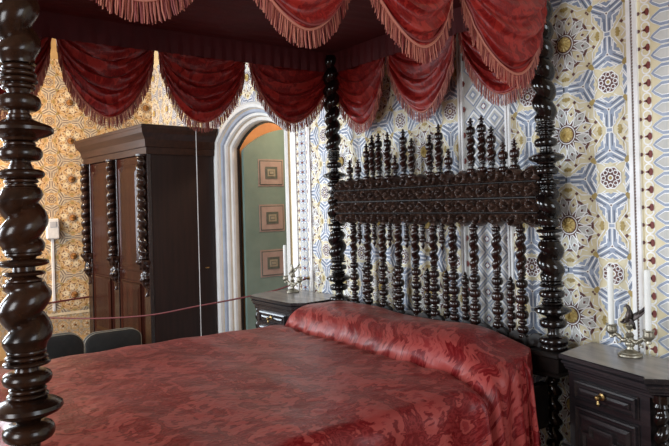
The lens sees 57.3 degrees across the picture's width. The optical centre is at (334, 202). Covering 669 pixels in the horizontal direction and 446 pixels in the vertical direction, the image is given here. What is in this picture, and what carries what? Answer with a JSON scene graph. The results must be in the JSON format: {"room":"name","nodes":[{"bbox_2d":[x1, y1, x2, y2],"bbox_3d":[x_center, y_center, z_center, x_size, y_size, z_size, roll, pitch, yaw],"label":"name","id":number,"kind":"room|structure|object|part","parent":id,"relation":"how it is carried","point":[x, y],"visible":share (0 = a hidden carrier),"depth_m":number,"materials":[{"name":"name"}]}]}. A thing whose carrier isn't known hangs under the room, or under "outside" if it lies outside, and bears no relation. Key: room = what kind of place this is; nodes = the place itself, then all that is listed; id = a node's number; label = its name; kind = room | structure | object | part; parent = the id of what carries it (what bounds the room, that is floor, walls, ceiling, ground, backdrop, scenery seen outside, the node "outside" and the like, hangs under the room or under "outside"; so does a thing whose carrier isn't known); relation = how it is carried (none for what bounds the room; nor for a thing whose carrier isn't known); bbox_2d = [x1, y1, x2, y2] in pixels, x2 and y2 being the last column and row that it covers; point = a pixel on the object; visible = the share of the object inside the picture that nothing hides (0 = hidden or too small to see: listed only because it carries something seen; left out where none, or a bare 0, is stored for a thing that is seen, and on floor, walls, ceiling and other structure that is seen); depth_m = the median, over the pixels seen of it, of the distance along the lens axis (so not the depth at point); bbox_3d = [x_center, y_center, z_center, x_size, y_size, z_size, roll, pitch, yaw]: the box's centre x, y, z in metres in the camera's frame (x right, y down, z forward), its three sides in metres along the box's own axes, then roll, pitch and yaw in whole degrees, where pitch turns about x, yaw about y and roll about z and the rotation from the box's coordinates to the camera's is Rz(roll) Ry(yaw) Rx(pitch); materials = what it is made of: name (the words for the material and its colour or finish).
{"room":"historic interior","nodes":[
{"label":"historic interior","id":0,"kind":"room"},
{"bbox_2d":[0,38,151,360],"bbox_3d":[-4.028,-0.095,5.407,4.950,3.300,0.022,-1,0,-36],"label":"wall","id":1,"kind":"structure","parent":0,"point":[60,162],"depth_m":6.30,"materials":[{"name":"paint"}]},
{"bbox_2d":[46,218,59,310],"bbox_3d":[-2.851,0.630,6.211,0.124,0.945,0.060,-1,0,-36],"label":"wall box","id":2,"kind":"object","parent":1,"relation":"attached to","point":[52,229],"visible":0.94,"depth_m":6.22,"materials":[{"name":"white plastic"}]},
{"bbox_2d":[48,296,88,303],"bbox_3d":[-2.964,0.997,6.108,1.351,0.048,0.035,-1,0,-36],"label":"rope","id":3,"kind":"object","parent":1,"relation":"attached to","point":[85,296],"visible":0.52,"depth_m":6.27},
{"bbox_2d":[240,123,281,329],"bbox_3d":[0.391,-0.010,5.569,2.080,2.900,1.400,-1,0,-36],"label":"wall","id":4,"kind":"structure","parent":0,"point":[265,128],"depth_m":5.58,"materials":[{"name":"green painted plaster"},{"name":"orange paint"}]},
{"bbox_2d":[151,0,668,445],"bbox_3d":[0.485,-0.213,3.333,0.022,3.300,8.650,-1,0,-36],"label":"wall","id":5,"kind":"structure","parent":0,"point":[610,60],"depth_m":2.62,"materials":[{"name":"multicoloured paint"}]},
{"bbox_2d":[215,102,290,332],"bbox_3d":[-0.410,0.318,5.179,0.700,2.285,1.250,-1,0,-36],"label":"door","id":6,"kind":"structure","parent":5,"relation":"in","point":[265,165],"depth_m":5.45,"materials":[{"name":"white paint"}]},
{"bbox_3d":[-0.561,0.398,5.070,0.025,2.134,0.948,-1,0,-36],"label":"frame","id":7,"kind":"part","parent":6,"relation":"part of","materials":[{"name":"brown wood"}]},
{"bbox_2d":[258,159,283,185],"bbox_3d":[-0.575,-0.275,5.566,0.260,0.245,0.018,-1,0,-36],"label":"print","id":8,"kind":"object","parent":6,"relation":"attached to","point":[270,171],"depth_m":5.56},
{"bbox_2d":[260,249,283,277],"bbox_3d":[-0.554,0.545,5.566,0.260,0.245,0.018,-1,0,-36],"label":"print","id":9,"kind":"object","parent":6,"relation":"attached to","point":[271,260],"depth_m":5.55},
{"bbox_2d":[259,204,284,231],"bbox_3d":[-0.565,0.135,5.566,0.260,0.245,0.018,-1,0,-36],"label":"print","id":10,"kind":"object","parent":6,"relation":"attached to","point":[271,216],"depth_m":5.56},
{"bbox_3d":[-0.191,0.526,4.277,0.025,0.023,0.024,-1,0,-36],"label":"wall hook","id":11,"kind":"object","parent":5,"relation":"attached to","visible":0},
{"bbox_2d":[49,278,306,318],"bbox_3d":[-1.801,0.780,5.046,3.585,0.435,0.032,-1,0,25],"label":"rope","id":12,"kind":"object","parent":11,"relation":"hanging from","point":[304,278],"visible":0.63,"depth_m":4.82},
{"label":"floor","id":13,"kind":"structure","parent":0,"visible":0},
{"bbox_2d":[46,332,84,358],"bbox_3d":[-1.817,1.195,3.981,0.451,0.606,0.465,-1,0,-36],"label":"chair","id":14,"kind":"object","parent":13,"relation":"on","point":[64,344],"visible":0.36,"depth_m":4.16,"materials":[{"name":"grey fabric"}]},
{"bbox_2d":[83,327,141,353],"bbox_3d":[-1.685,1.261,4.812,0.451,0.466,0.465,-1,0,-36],"label":"chair","id":15,"kind":"object","parent":13,"relation":"on","point":[105,340],"visible":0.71,"depth_m":4.92,"materials":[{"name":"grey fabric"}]},
{"bbox_2d":[74,123,216,344],"bbox_3d":[-1.815,0.426,5.812,0.712,2.142,1.602,-1,0,-42],"label":"wardrobe","id":16,"kind":"object","parent":13,"relation":"on","point":[140,212],"visible":0.98,"depth_m":5.36,"materials":[{"name":"brown wood"}]},
{"bbox_3d":[-2.220,0.470,5.882,0.048,1.715,0.553,-1,0,-42],"label":"door","id":17,"kind":"part","parent":16,"relation":"part of","materials":[{"name":"brown wood"}]},
{"bbox_3d":[-1.784,0.459,5.388,0.048,1.715,0.545,-1,0,-42],"label":"door","id":18,"kind":"part","parent":16,"relation":"part of","materials":[{"name":"brown wood"}]},
{"bbox_3d":[-1.837,-0.523,5.814,0.706,0.242,1.602,-1,0,-42],"label":"cornice","id":19,"kind":"part","parent":16,"relation":"part of","materials":[{"name":"brown wood"}]},
{"bbox_2d":[0,0,572,445],"bbox_3d":[-0.342,0.273,2.575,2.116,2.373,1.670,-1,0,-36],"label":"bedstead","id":20,"kind":"object","parent":13,"relation":"on","point":[514,196],"visible":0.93,"depth_m":2.53,"materials":[{"name":"brown wood"}]},
{"bbox_3d":[-0.713,-0.131,1.393,0.148,1.547,0.166,-1,0,-36],"label":"post","id":21,"kind":"part","parent":20,"relation":"part of","materials":[{"name":"brown wood"}]},
{"bbox_2d":[0,0,549,133],"bbox_3d":[-0.387,-0.671,2.553,2.186,0.567,1.714,-1,0,-36],"label":"canopy","id":22,"kind":"object","parent":20,"relation":"hanging from","point":[105,48],"visible":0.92,"depth_m":3.04,"materials":[{"name":"red fabric"}]},
{"bbox_3d":[0.006,-0.134,3.760,0.148,1.547,0.161,-1,0,-36],"label":"post","id":23,"kind":"part","parent":20,"relation":"part of","materials":[{"name":"brown wood"}]},
{"bbox_2d":[357,222,362,244],"bbox_3d":[0.147,0.179,3.576,0.035,0.135,0.036,-1,0,-36],"label":"pendant","id":24,"kind":"object","parent":20,"relation":"attached to","point":[359,228],"depth_m":3.57,"materials":[{"name":"brown wood"}]},
{"bbox_2d":[371,223,377,245],"bbox_3d":[0.225,0.177,3.466,0.035,0.135,0.036,-1,0,-36],"label":"pendant","id":25,"kind":"object","parent":20,"relation":"attached to","point":[374,237],"depth_m":3.46,"materials":[{"name":"brown wood"}]},
{"bbox_2d":[387,222,392,246],"bbox_3d":[0.303,0.175,3.357,0.035,0.135,0.036,-1,0,-36],"label":"pendant","id":26,"kind":"object","parent":20,"relation":"attached to","point":[389,238],"depth_m":3.35,"materials":[{"name":"brown wood"}]},
{"bbox_2d":[403,223,409,247],"bbox_3d":[0.383,0.173,3.246,0.035,0.135,0.036,-1,0,-36],"label":"pendant","id":27,"kind":"object","parent":20,"relation":"attached to","point":[406,238],"depth_m":3.24,"materials":[{"name":"brown wood"}]},
{"bbox_2d":[419,224,425,248],"bbox_3d":[0.454,0.171,3.147,0.035,0.135,0.036,-1,0,-36],"label":"pendant","id":28,"kind":"object","parent":20,"relation":"attached to","point":[422,229],"depth_m":3.14,"materials":[{"name":"brown wood"}]},
{"bbox_3d":[0.441,-0.016,3.140,0.044,0.141,1.437,-1,0,-36],"label":"moulded rail","id":29,"kind":"part","parent":20,"relation":"part of","materials":[{"name":"brown wood"}]},
{"bbox_2d":[439,223,445,250],"bbox_3d":[0.534,0.169,3.035,0.035,0.135,0.036,-1,0,-36],"label":"pendant","id":30,"kind":"object","parent":20,"relation":"attached to","point":[442,240],"depth_m":3.03,"materials":[{"name":"brown wood"}]},
{"bbox_3d":[0.463,0.651,3.144,0.036,0.175,1.437,-1,0,-36],"label":"rail","id":31,"kind":"part","parent":20,"relation":"part of","materials":[{"name":"brown wood"}]},
{"bbox_3d":[0.112,0.837,1.962,1.844,0.180,0.040,-1,0,-36],"label":"rail","id":32,"kind":"part","parent":20,"relation":"part of","materials":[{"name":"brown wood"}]},
{"bbox_3d":[0.884,-0.152,2.534,0.148,1.546,0.157,-1,0,-36],"label":"post","id":33,"kind":"part","parent":20,"relation":"part of","materials":[{"name":"brown wood"}]},
{"bbox_3d":[0.916,1.062,2.534,0.116,0.728,0.116,-1,0,-36],"label":"leg","id":34,"kind":"part","parent":20,"relation":"part of","materials":[{"name":"brown wood"}]},
{"bbox_2d":[250,289,332,327],"bbox_3d":[-0.257,1.032,3.999,0.425,0.850,0.583,-1,0,-40],"label":"base cabinet","id":35,"kind":"object","parent":13,"relation":"on","point":[273,307],"visible":0.19,"depth_m":3.91,"materials":[{"name":"brown wood"}]},
{"bbox_3d":[-0.396,0.736,3.889,0.020,0.080,0.295,-1,0,-40],"label":"drawer","id":36,"kind":"part","parent":35,"relation":"part of","materials":[{"name":"brown wood"}]},
{"bbox_2d":[282,264,302,292],"bbox_3d":[-0.287,0.507,4.164,0.088,0.199,0.190,-1,0,-44],"label":"candelabrum","id":37,"kind":"object","parent":35,"relation":"on","point":[291,273],"visible":1,"depth_m":4.15,"materials":[{"name":"silver metal"}]},
{"bbox_2d":[283,245,286,275],"bbox_3d":[-0.341,0.396,4.217,0.022,0.235,0.022,-1,0,-36],"label":"candle","id":38,"kind":"object","parent":37,"relation":"on","point":[284,246],"visible":1,"depth_m":4.21,"materials":[{"name":"white wax"}]},
{"bbox_2d":[282,275,288,282],"bbox_3d":[-0.337,0.525,4.217,0.042,0.053,0.042,-1,0,-44],"label":"candle cup","id":39,"kind":"object","parent":37,"relation":"on","point":[285,278],"depth_m":4.20,"materials":[{"name":"silver metal"}]},
{"bbox_3d":[-0.286,0.547,4.164,0.021,0.041,0.152,-1,0,-44],"label":"arm","id":40,"kind":"part","parent":37,"relation":"part of","materials":[{"name":"silver metal"}]},
{"bbox_2d":[296,277,302,284],"bbox_3d":[-0.235,0.523,4.110,0.042,0.053,0.042,-1,0,-44],"label":"candle cup","id":41,"kind":"object","parent":37,"relation":"on","point":[299,279],"depth_m":4.10,"materials":[{"name":"silver metal"}]},
{"bbox_2d":[559,342,668,445],"bbox_3d":[1.071,0.998,2.218,0.281,0.850,0.565,-1,0,-25],"label":"nightstand","id":42,"kind":"object","parent":13,"relation":"on","point":[614,400],"visible":1,"depth_m":2.16,"materials":[{"name":"brown wood"}]},
{"bbox_3d":[0.943,0.704,2.183,0.031,0.045,0.026,-1,0,-25],"label":"knob","id":43,"kind":"part","parent":42,"relation":"part of","materials":[{"name":"gold metal"}]},
{"bbox_3d":[0.966,0.700,2.194,0.020,0.080,0.276,-1,0,-25],"label":"drawer","id":44,"kind":"part","parent":42,"relation":"part of","materials":[{"name":"brown wood"}]},
{"bbox_3d":[0.967,1.046,2.190,0.036,0.579,0.276,-1,0,-25],"label":"door","id":45,"kind":"part","parent":42,"relation":"part of","materials":[{"name":"brown wood"}]},
{"bbox_2d":[605,304,654,358],"bbox_3d":[1.100,0.471,2.281,0.088,0.199,0.190,-1,0,-32],"label":"candelabrum","id":46,"kind":"object","parent":42,"relation":"on","point":[647,337],"visible":0.99,"depth_m":2.27,"materials":[{"name":"silver metal"}]},
{"bbox_2d":[607,266,613,323],"bbox_3d":[1.058,0.354,2.344,0.022,0.245,0.022,-1,0,-36],"label":"candle","id":47,"kind":"object","parent":46,"relation":"on","point":[610,283],"visible":0.98,"depth_m":2.33,"materials":[{"name":"white wax"}]},
{"bbox_2d":[605,323,617,337],"bbox_3d":[1.062,0.489,2.344,0.042,0.053,0.042,-1,0,-32],"label":"candle cup","id":48,"kind":"object","parent":46,"relation":"on","point":[611,329],"depth_m":2.33,"materials":[{"name":"silver metal"}]},
{"bbox_3d":[1.101,0.511,2.281,0.021,0.041,0.152,-1,0,-32],"label":"arm","id":49,"kind":"part","parent":46,"relation":"part of","materials":[{"name":"silver metal"}]},
{"bbox_2d":[644,266,651,330],"bbox_3d":[1.135,0.352,2.218,0.022,0.245,0.022,-1,0,-36],"label":"candle","id":50,"kind":"object","parent":46,"relation":"on","point":[647,275],"visible":0.98,"depth_m":2.21,"materials":[{"name":"white wax"}]},
{"bbox_2d":[642,329,654,344],"bbox_3d":[1.139,0.487,2.218,0.042,0.053,0.042,-1,0,-32],"label":"candle cup","id":51,"kind":"object","parent":46,"relation":"on","point":[647,336],"depth_m":2.21,"materials":[{"name":"silver metal"}]},
{"label":"ceiling","id":52,"kind":"structure","parent":0,"visible":0},
{"bbox_2d":[196,138,201,335],"bbox_3d":[-0.964,-0.174,4.294,0.044,3.298,0.044,-1,0,-36],"label":"hanging cord","id":53,"kind":"object","parent":52,"relation":"hanging from","point":[196,138],"visible":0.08,"depth_m":4.29,"materials":[{"name":"silver metal"}]},
{"bbox_3d":[-0.320,0.797,2.581,1.744,0.147,1.407,-1,0,-36],"label":"mattress","id":54,"kind":"object","parent":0,"visible":0},
{"bbox_2d":[0,301,540,445],"bbox_3d":[-0.352,0.966,2.549,1.907,0.799,1.732,-1,0,-36],"label":"bedspread","id":55,"kind":"object","parent":54,"relation":"on","point":[337,373],"visible":0.91,"depth_m":2.30,"materials":[{"name":"red fabric"}]}
]}

